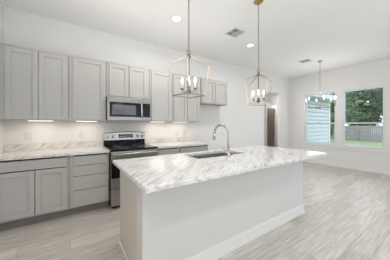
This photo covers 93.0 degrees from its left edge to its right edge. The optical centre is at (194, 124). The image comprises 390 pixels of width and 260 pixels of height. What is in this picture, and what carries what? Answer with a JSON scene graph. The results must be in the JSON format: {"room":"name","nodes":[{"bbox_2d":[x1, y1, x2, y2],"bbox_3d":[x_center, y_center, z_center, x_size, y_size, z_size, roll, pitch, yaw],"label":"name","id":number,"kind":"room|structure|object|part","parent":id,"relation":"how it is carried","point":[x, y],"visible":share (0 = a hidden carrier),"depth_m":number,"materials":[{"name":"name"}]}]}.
{"room":"kitchen","nodes":[
{"label":"kitchen","id":0,"kind":"room"},
{"bbox_2d":[0,1,3,152],"bbox_3d":[-1.111,-0.215,0.065,0.150,3.050,6.550,0,0,-34],"label":"wall","id":1,"kind":"structure","parent":0,"point":[1,4],"depth_m":2.63,"materials":[{"name":"paint"}]},
{"bbox_2d":[4,7,288,150],"bbox_3d":[0.420,-0.215,4.975,7.880,3.050,0.120,0,0,-34],"label":"wall","id":2,"kind":"structure","parent":0,"point":[244,122],"depth_m":3.98,"materials":[{"name":"paint"}]},
{"bbox_2d":[24,132,31,139],"bbox_3d":[-2.589,0.175,2.867,0.088,0.116,0.008,0,0,-34],"label":"light switch","id":3,"kind":"object","parent":2,"relation":"attached to","point":[27,135],"visible":1,"depth_m":2.87,"materials":[{"name":"plastic"}]},
{"bbox_2d":[0,42,68,120],"bbox_3d":[-2.383,-0.579,2.794,0.789,1.027,0.358,0,0,-34],"label":"upper cabinet","id":4,"kind":"object","parent":2,"relation":"attached to","point":[34,83],"visible":1,"depth_m":2.63,"materials":[{"name":"grey paint"}]},
{"bbox_3d":[-2.407,-0.570,2.573,0.341,0.981,0.020,0,0,-34],"label":"door","id":5,"kind":"part","parent":4,"relation":"part of","materials":[{"name":"grey paint"}]},
{"bbox_3d":[-2.291,-1.079,2.657,0.789,0.026,0.012,0,0,-34],"label":"moulding","id":6,"kind":"part","parent":4,"relation":"part of","materials":[{"name":"grey paint"}]},
{"bbox_3d":[-2.119,-0.570,2.768,0.337,0.981,0.020,0,0,-34],"label":"door","id":7,"kind":"part","parent":4,"relation":"part of","materials":[{"name":"grey paint"}]},
{"bbox_2d":[4,141,102,151],"bbox_3d":[-2.259,0.347,3.081,1.317,0.098,0.020,0,0,-34],"label":"backsplash","id":8,"kind":"structure","parent":2,"relation":"attached to","point":[17,147],"depth_m":3.01,"materials":[{"name":"stone"}]},
{"bbox_2d":[79,131,83,137],"bbox_3d":[-2.002,0.175,3.263,0.075,0.116,0.010,0,0,-34],"label":"wall outlet","id":9,"kind":"object","parent":2,"relation":"attached to","point":[81,133],"visible":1,"depth_m":3.26,"materials":[{"name":"plastic"}]},
{"bbox_2d":[69,55,105,120],"bbox_3d":[-1.835,-0.579,3.163,0.527,1.027,0.358,0,0,-34],"label":"upper cabinet","id":10,"kind":"object","parent":2,"relation":"attached to","point":[87,76],"visible":1,"depth_m":3.01,"materials":[{"name":"grey paint"}]},
{"bbox_3d":[-1.743,-1.079,3.027,0.527,0.026,0.012,0,0,-34],"label":"moulding","id":11,"kind":"part","parent":10,"relation":"part of","materials":[{"name":"grey paint"}]},
{"bbox_2d":[106,61,148,98],"bbox_3d":[-1.298,-0.791,3.525,0.760,0.602,0.358,0,0,-34],"label":"upper cabinet","id":12,"kind":"object","parent":2,"relation":"attached to","point":[122,80],"visible":0.98,"depth_m":3.35,"materials":[{"name":"grey paint"}]},
{"bbox_3d":[-1.351,-0.782,3.286,0.320,0.556,0.020,0,0,-34],"label":"door","id":13,"kind":"part","parent":12,"relation":"part of","materials":[{"name":"grey paint"}]},
{"bbox_3d":[-1.206,-1.079,3.389,0.760,0.026,0.012,0,0,-34],"label":"moulding","id":14,"kind":"part","parent":12,"relation":"part of","materials":[{"name":"grey paint"}]},
{"bbox_2d":[106,96,150,120],"bbox_3d":[-1.262,-0.278,3.471,0.758,0.418,0.489,0,0,-34],"label":"microwave","id":15,"kind":"object","parent":12,"relation":"attached to","point":[117,108],"visible":0.97,"depth_m":3.29,"materials":[{"name":"silver metal"}]},
{"bbox_3d":[-1.231,-0.242,3.280,0.596,0.335,0.024,0,0,-34],"label":"door","id":16,"kind":"part","parent":15,"relation":"part of","materials":[{"name":"silver metal"}]},
{"bbox_3d":[-1.215,-0.266,3.284,0.556,0.253,0.017,0,0,-34],"label":"door glass","id":17,"kind":"part","parent":15,"relation":"part of","materials":[{"name":"black glass"}]},
{"bbox_3d":[-0.916,-0.242,3.494,0.159,0.335,0.023,0,0,-34],"label":"control panel","id":18,"kind":"part","parent":15,"relation":"part of","materials":[{"name":"black glass"}]},
{"bbox_3d":[-1.064,-0.782,3.479,0.330,0.556,0.020,0,0,-34],"label":"door","id":19,"kind":"part","parent":12,"relation":"part of","materials":[{"name":"grey paint"}]},
{"bbox_2d":[144,69,172,121],"bbox_3d":[-0.770,-0.579,3.882,0.506,1.027,0.358,0,0,-34],"label":"upper cabinet","id":20,"kind":"object","parent":2,"relation":"attached to","point":[160,94],"visible":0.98,"depth_m":3.73,"materials":[{"name":"grey paint"}]},
{"bbox_3d":[-0.678,-1.079,3.745,0.506,0.026,0.012,0,0,-34],"label":"moulding","id":21,"kind":"part","parent":20,"relation":"part of","materials":[{"name":"grey paint"}]},
{"bbox_3d":[-0.677,-0.570,3.740,0.429,0.981,0.020,0,0,-34],"label":"door","id":22,"kind":"part","parent":20,"relation":"part of","materials":[{"name":"grey paint"}]},
{"bbox_2d":[145,137,191,142],"bbox_3d":[-0.570,0.347,4.220,1.209,0.098,0.020,0,0,-34],"label":"backsplash","id":23,"kind":"structure","parent":2,"relation":"attached to","point":[177,139],"depth_m":4.17,"materials":[{"name":"stone"}]},
{"bbox_2d":[172,73,199,121],"bbox_3d":[-0.263,-0.579,4.224,0.710,1.027,0.358,0,0,-34],"label":"upper cabinet","id":24,"kind":"object","parent":2,"relation":"attached to","point":[183,109],"visible":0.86,"depth_m":4.04,"materials":[{"name":"grey paint"}]},
{"bbox_3d":[-0.309,-0.570,3.989,0.318,0.981,0.020,0,0,-34],"label":"door","id":25,"kind":"part","parent":24,"relation":"part of","materials":[{"name":"grey paint"}]},
{"bbox_3d":[-0.030,-0.570,4.177,0.323,0.981,0.020,0,0,-34],"label":"door","id":26,"kind":"part","parent":24,"relation":"part of","materials":[{"name":"grey paint"}]},
{"bbox_2d":[200,78,227,105],"bbox_3d":[0.399,-0.796,4.670,0.858,0.592,0.358,0,0,-34],"label":"upper cabinet","id":27,"kind":"object","parent":2,"relation":"attached to","point":[216,91],"visible":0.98,"depth_m":4.51,"materials":[{"name":"grey paint"}]},
{"bbox_3d":[0.322,-0.787,4.414,0.386,0.546,0.020,0,0,-34],"label":"door","id":28,"kind":"part","parent":27,"relation":"part of","materials":[{"name":"grey paint"}]},
{"bbox_3d":[0.660,-0.787,4.642,0.398,0.546,0.020,0,0,-34],"label":"door","id":29,"kind":"part","parent":27,"relation":"part of","materials":[{"name":"grey paint"}]},
{"bbox_2d":[0,0,389,78],"bbox_3d":[2.197,-1.800,2.206,8.030,0.120,6.700,0,0,-34],"label":"ceiling","id":30,"kind":"structure","parent":0,"point":[339,33],"depth_m":3.21,"materials":[{"name":"paint"}]},
{"bbox_2d":[171,15,181,21],"bbox_3d":[-0.301,-1.736,3.029,0.174,0.018,0.174,0,0,-34],"label":"recessed light","id":31,"kind":"object","parent":30,"relation":"in","point":[176,18],"visible":1,"depth_m":3.02,"materials":[{"name":"paint"}]},
{"bbox_2d":[168,0,209,97],"bbox_3d":[-0.068,-1.022,1.987,0.328,1.434,0.328,0,0,45],"label":"lantern pendant","id":32,"kind":"object","parent":30,"relation":"hanging from","point":[188,56],"visible":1,"depth_m":1.98,"materials":[{"name":"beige metal"}]},
{"bbox_2d":[180,77,196,92],"bbox_3d":[-0.068,-0.419,1.987,0.156,0.184,0.155,0,0,-34],"label":"candle","id":33,"kind":"object","parent":32,"relation":"on","point":[181,88],"depth_m":1.98,"materials":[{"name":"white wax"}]},
{"bbox_3d":[-0.068,-1.244,1.987,0.017,0.929,0.017,0,0,-11],"label":"chain","id":34,"kind":"part","parent":32,"relation":"part of","materials":[{"name":"grey metal"}]},
{"bbox_2d":[224,27,245,37],"bbox_3d":[0.759,-1.733,3.497,0.300,0.012,0.300,0,0,-34],"label":"ceiling vent","id":35,"kind":"object","parent":30,"relation":"in","point":[235,32],"visible":1,"depth_m":3.48,"materials":[{"name":"metal"}]},
{"bbox_2d":[244,0,271,105],"bbox_3d":[0.897,-1.010,2.613,0.318,1.460,0.318,0,0,32],"label":"lantern pendant","id":36,"kind":"object","parent":30,"relation":"hanging from","point":[256,2],"visible":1,"depth_m":2.60,"materials":[{"name":"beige metal"}]},
{"bbox_3d":[0.897,-1.236,2.613,0.017,0.963,0.017,0,0,-11],"label":"chain","id":37,"kind":"part","parent":36,"relation":"part of","materials":[{"name":"grey metal"}]},
{"bbox_2d":[252,89,264,102],"bbox_3d":[0.897,-0.394,2.613,0.152,0.184,0.151,0,0,-34],"label":"candle","id":38,"kind":"object","parent":36,"relation":"on","point":[258,99],"depth_m":2.58,"materials":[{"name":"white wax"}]},
{"bbox_2d":[298,59,313,63],"bbox_3d":[3.029,-1.733,5.059,0.300,0.012,0.300,0,0,-34],"label":"ceiling vent","id":39,"kind":"object","parent":30,"relation":"in","point":[305,60],"visible":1,"depth_m":5.06,"materials":[{"name":"metal"}]},
{"bbox_2d":[306,60,336,108],"bbox_3d":[3.415,-1.090,5.054,0.674,1.300,0.730,0,0,-34],"label":"dining chandelier","id":40,"kind":"object","parent":30,"relation":"hanging from","point":[319,60],"visible":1,"depth_m":5.02,"materials":[{"name":"silver metal"}]},
{"bbox_2d":[0,161,389,259],"bbox_3d":[3.187,1.370,3.537,11.160,0.120,7.800,0,0,-34],"label":"floor","id":41,"kind":"structure","parent":0,"point":[346,216],"depth_m":2.27,"materials":[{"name":"grey wood"}]},
{"bbox_2d":[0,156,68,230],"bbox_3d":[-2.291,0.873,2.663,0.795,0.873,0.678,0,0,-34],"label":"base cabinet","id":42,"kind":"object","parent":41,"relation":"on","point":[36,190],"visible":0.99,"depth_m":2.40,"materials":[{"name":"grey paint"}]},
{"bbox_3d":[-2.236,0.884,2.303,0.367,0.576,0.020,0,0,-34],"label":"door","id":43,"kind":"part","parent":42,"relation":"part of","materials":[{"name":"grey paint"}]},
{"bbox_3d":[-2.093,0.520,2.399,0.713,0.124,0.020,0,0,-34],"label":"drawer","id":44,"kind":"part","parent":42,"relation":"part of","materials":[{"name":"grey paint"}]},
{"bbox_3d":[-1.938,0.884,2.504,0.339,0.576,0.020,0,0,-34],"label":"door","id":45,"kind":"part","parent":42,"relation":"part of","materials":[{"name":"grey paint"}]},
{"bbox_2d":[0,141,109,160],"bbox_3d":[-2.067,0.366,2.796,1.317,0.136,0.708,0,0,-34],"label":"countertop","id":46,"kind":"structure","parent":42,"relation":"on","point":[40,150],"depth_m":2.81,"materials":[{"name":"stone"}]},
{"bbox_2d":[69,153,108,214],"bbox_3d":[-1.745,0.873,3.031,0.517,0.873,0.678,0,0,-34],"label":"base cabinet","id":47,"kind":"object","parent":41,"relation":"on","point":[88,173],"visible":1,"depth_m":2.75,"materials":[{"name":"grey paint"}]},
{"bbox_3d":[-1.551,1.061,2.765,0.455,0.222,0.020,0,0,-34],"label":"drawer","id":48,"kind":"part","parent":47,"relation":"part of","materials":[{"name":"grey paint"}]},
{"bbox_3d":[-1.551,0.845,2.765,0.455,0.197,0.020,0,0,-34],"label":"drawer","id":49,"kind":"part","parent":47,"relation":"part of","materials":[{"name":"grey paint"}]},
{"bbox_3d":[-1.551,0.667,2.765,0.455,0.143,0.020,0,0,-34],"label":"drawer","id":50,"kind":"part","parent":47,"relation":"part of","materials":[{"name":"grey paint"}]},
{"bbox_3d":[-1.551,0.523,2.765,0.455,0.132,0.020,0,0,-34],"label":"drawer","id":51,"kind":"part","parent":47,"relation":"part of","materials":[{"name":"grey paint"}]},
{"bbox_2d":[104,132,157,207],"bbox_3d":[-1.154,0.721,3.309,0.764,1.176,0.823,0,0,-34],"label":"electric range","id":52,"kind":"object","parent":41,"relation":"on","point":[116,142],"visible":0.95,"depth_m":3.06,"materials":[{"name":"silver metal"}]},
{"bbox_3d":[-0.964,1.125,3.028,0.756,0.260,0.042,0,0,-34],"label":"warming drawer","id":53,"kind":"part","parent":52,"relation":"part of","materials":[{"name":"silver metal"}]},
{"bbox_3d":[-1.360,0.215,3.615,0.756,0.146,0.085,0,0,-34],"label":"control panel","id":54,"kind":"part","parent":52,"relation":"part of","materials":[{"name":"silver metal"}]},
{"bbox_2d":[104,143,157,150],"bbox_3d":[-1.153,0.395,3.308,0.764,0.020,0.685,0,0,-34],"label":"cooktop","id":55,"kind":"object","parent":52,"relation":"in","point":[111,146],"depth_m":3.23,"materials":[{"name":"black glass"}]},
{"bbox_2d":[158,147,178,155],"bbox_3d":[-0.685,0.873,3.746,0.480,0.873,0.678,0,0,-34],"label":"base cabinet","id":56,"kind":"object","parent":41,"relation":"on","point":[165,151],"visible":0.05,"depth_m":3.48,"materials":[{"name":"grey paint"}]},
{"bbox_2d":[179,145,207,152],"bbox_3d":[-0.190,0.873,4.080,0.706,0.873,0.678,0,0,-34],"label":"base cabinet","id":57,"kind":"object","parent":41,"relation":"on","point":[203,147],"visible":0.03,"depth_m":3.79,"materials":[{"name":"grey paint"}]},
{"bbox_2d":[145,137,209,148],"bbox_3d":[-0.378,0.366,3.936,1.209,0.136,0.708,0,0,-34],"label":"countertop","id":58,"kind":"structure","parent":57,"relation":"on","point":[161,143],"depth_m":3.95,"materials":[{"name":"stone"}]},
{"bbox_2d":[119,155,305,259],"bbox_3d":[0.395,0.871,2.401,2.481,0.876,0.811,0,0,-34],"label":"kitchen island","id":59,"kind":"object","parent":41,"relation":"on","point":[212,219],"visible":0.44,"depth_m":1.80,"materials":[{"name":"paint"}]},
{"bbox_3d":[-0.661,1.300,1.792,0.012,0.017,0.638,0,0,-34],"label":"shoe moulding","id":60,"kind":"part","parent":59,"relation":"part of","materials":[{"name":"paint"}]},
{"bbox_3d":[-0.649,0.871,1.800,0.018,0.876,0.639,0,0,-34],"label":"panel","id":61,"kind":"part","parent":59,"relation":"part of","materials":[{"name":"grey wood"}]},
{"bbox_2d":[112,145,326,193],"bbox_3d":[0.473,0.414,2.349,2.628,0.036,1.105,0,0,-34],"label":"island countertop","id":62,"kind":"structure","parent":59,"relation":"on","point":[150,174],"depth_m":1.84,"materials":[{"name":"stone"}]},
{"bbox_2d":[190,153,234,158],"bbox_3d":[0.282,0.540,2.520,0.845,0.215,0.393,0,0,-34],"label":"sink","id":63,"kind":"object","parent":62,"relation":"in","point":[216,154],"visible":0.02,"depth_m":2.72,"materials":[{"name":"silver metal"}]},
{"bbox_2d":[213,124,230,156],"bbox_3d":[0.333,0.193,2.373,0.116,0.406,0.271,0,0,-34],"label":"faucet","id":64,"kind":"object","parent":62,"relation":"on","point":[227,152],"visible":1,"depth_m":2.30,"materials":[{"name":"silver metal"}]},
{"bbox_3d":[0.574,1.242,2.136,2.481,0.134,0.171,0,0,-34],"label":"baseboard","id":65,"kind":"part","parent":59,"relation":"part of","materials":[{"name":"paint"}]},
{"bbox_2d":[264,95,277,146],"bbox_3d":[3.175,0.010,8.124,5.750,2.600,0.120,0,0,-34],"label":"wall","id":66,"kind":"structure","parent":0,"point":[273,99],"depth_m":8.32,"materials":[{"name":"paint"}]},
{"bbox_2d":[267,108,274,146],"bbox_3d":[3.352,0.292,8.175,0.572,2.016,0.104,0,0,-34],"label":"door","id":67,"kind":"structure","parent":66,"relation":"in","point":[270,112],"depth_m":8.17,"materials":[{"name":"beige paint"}]},
{"bbox_2d":[265,105,276,146],"bbox_3d":[3.362,0.220,8.160,0.820,2.180,0.030,0,0,-34],"label":"trim","id":68,"kind":"structure","parent":66,"relation":"attached to","point":[266,106],"depth_m":8.16,"materials":[{"name":"paint"}]},
{"bbox_2d":[289,58,389,169],"bbox_3d":[5.455,-0.215,4.421,0.150,3.050,6.430,0,0,-34],"label":"wall","id":69,"kind":"structure","parent":0,"point":[375,73],"depth_m":5.74,"materials":[{"name":"paint"}]},
{"bbox_2d":[303,91,335,145],"bbox_3d":[4.205,-0.197,6.244,0.185,1.737,0.990,0,0,-34],"label":"window","id":70,"kind":"structure","parent":69,"relation":"in","point":[306,96],"depth_m":6.38,"materials":[{"name":"white plastic"}]},
{"bbox_3d":[4.161,0.660,6.214,0.080,0.023,0.990,0,0,-34],"label":"sill","id":71,"kind":"part","parent":70,"relation":"part of","materials":[{"name":"paint"}]},
{"bbox_3d":[4.248,-0.529,6.273,0.030,1.008,0.870,0,0,-34],"label":"sash","id":72,"kind":"part","parent":70,"relation":"part of","materials":[{"name":"clear glass"}]},
{"bbox_3d":[4.219,0.275,6.254,0.030,0.679,0.870,0,0,-34],"label":"sash","id":73,"kind":"part","parent":70,"relation":"part of","materials":[{"name":"white plastic"}]},
{"bbox_2d":[302,143,387,152],"bbox_3d":[4.454,0.712,5.749,0.023,0.077,2.180,0,0,-34],"label":"trim","id":74,"kind":"structure","parent":69,"relation":"attached to","point":[312,145],"depth_m":5.53,"materials":[{"name":"paint"}]},
{"bbox_2d":[303,159,389,174],"bbox_3d":[5.381,1.242,4.372,0.026,0.134,6.370,0,0,-34],"label":"baseboard","id":75,"kind":"structure","parent":69,"relation":"attached to","point":[330,163],"depth_m":5.49,"materials":[{"name":"paint"}]},
{"bbox_2d":[340,85,385,149],"bbox_3d":[4.820,-0.197,5.332,0.185,1.737,0.990,0,0,-34],"label":"window","id":76,"kind":"structure","parent":69,"relation":"in","point":[379,86],"depth_m":5.38,"materials":[{"name":"white plastic"}]},
{"bbox_3d":[4.777,0.660,5.303,0.080,0.023,0.990,0,0,-34],"label":"sill","id":77,"kind":"part","parent":76,"relation":"part of","materials":[{"name":"paint"}]},
{"bbox_3d":[4.864,-0.529,5.361,0.030,1.008,0.870,0,0,-34],"label":"sash","id":78,"kind":"part","parent":76,"relation":"part of","materials":[{"name":"clear glass"}]},
{"bbox_3d":[4.835,0.275,5.342,0.030,0.679,0.870,0,0,-34],"label":"sash","id":79,"kind":"part","parent":76,"relation":"part of","materials":[{"name":"white plastic"}]},
{"label":"outside","id":80,"kind":"structure","parent":0,"visible":0},
{"bbox_2d":[330,135,382,147],"bbox_3d":[16.177,1.640,18.149,32.880,0.100,40.000,0,0,-34],"label":"lawn","id":81,"kind":"structure","parent":80,"point":[373,143],"depth_m":16.52,"materials":[{"name":"green plant"}]},
{"bbox_2d":[307,93,334,143],"bbox_3d":[4.957,-0.265,8.585,3.660,3.710,2.110,0,0,-34],"label":"house wing","id":82,"kind":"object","parent":81,"relation":"on","point":[315,132],"visible":0.41,"depth_m":8.17},
{"bbox_2d":[330,110,334,138],"bbox_3d":[12.370,-0.006,17.442,1.688,3.181,1.737,0,0,-7],"label":"bush","id":83,"kind":"object","parent":81,"relation":"on","point":[332,118],"visible":0.25,"depth_m":16.87,"materials":[{"name":"green plant"}]},
{"bbox_2d":[330,92,334,115],"bbox_3d":[16.192,-3.805,24.218,4.624,10.806,4.021,0,0,-34],"label":"leafy tree","id":84,"kind":"object","parent":81,"relation":"on","point":[332,108],"visible":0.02,"depth_m":22.83,"materials":[{"name":"green plant"}]},
{"bbox_2d":[331,125,381,141],"bbox_3d":[16.238,0.815,17.040,0.160,1.550,18.093,0,0,-34],"label":"wooden fence","id":85,"kind":"object","parent":81,"relation":"on","point":[353,133],"visible":0.3,"depth_m":17.50,"materials":[{"name":"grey wood"}]},
{"bbox_3d":[15.646,0.815,17.851,0.086,1.550,0.100,0,0,-34],"label":"post","id":86,"kind":"part","parent":85,"relation":"part of","materials":[{"name":"grey wood"}]},
{"bbox_2d":[345,87,381,125],"bbox_3d":[18.784,-4.133,21.258,4.330,11.463,4.136,0,0,5],"label":"leafy tree","id":87,"kind":"object","parent":81,"relation":"on","point":[361,105],"visible":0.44,"depth_m":20.28,"materials":[{"name":"green plant"}]},
{"bbox_2d":[371,86,382,130],"bbox_3d":[25.625,-5.765,27.453,6.146,14.727,6.269,0,0,7],"label":"leafy tree","id":88,"kind":"object","parent":81,"relation":"on","point":[377,117],"visible":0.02,"depth_m":25.42,"materials":[{"name":"green plant"}]}
]}

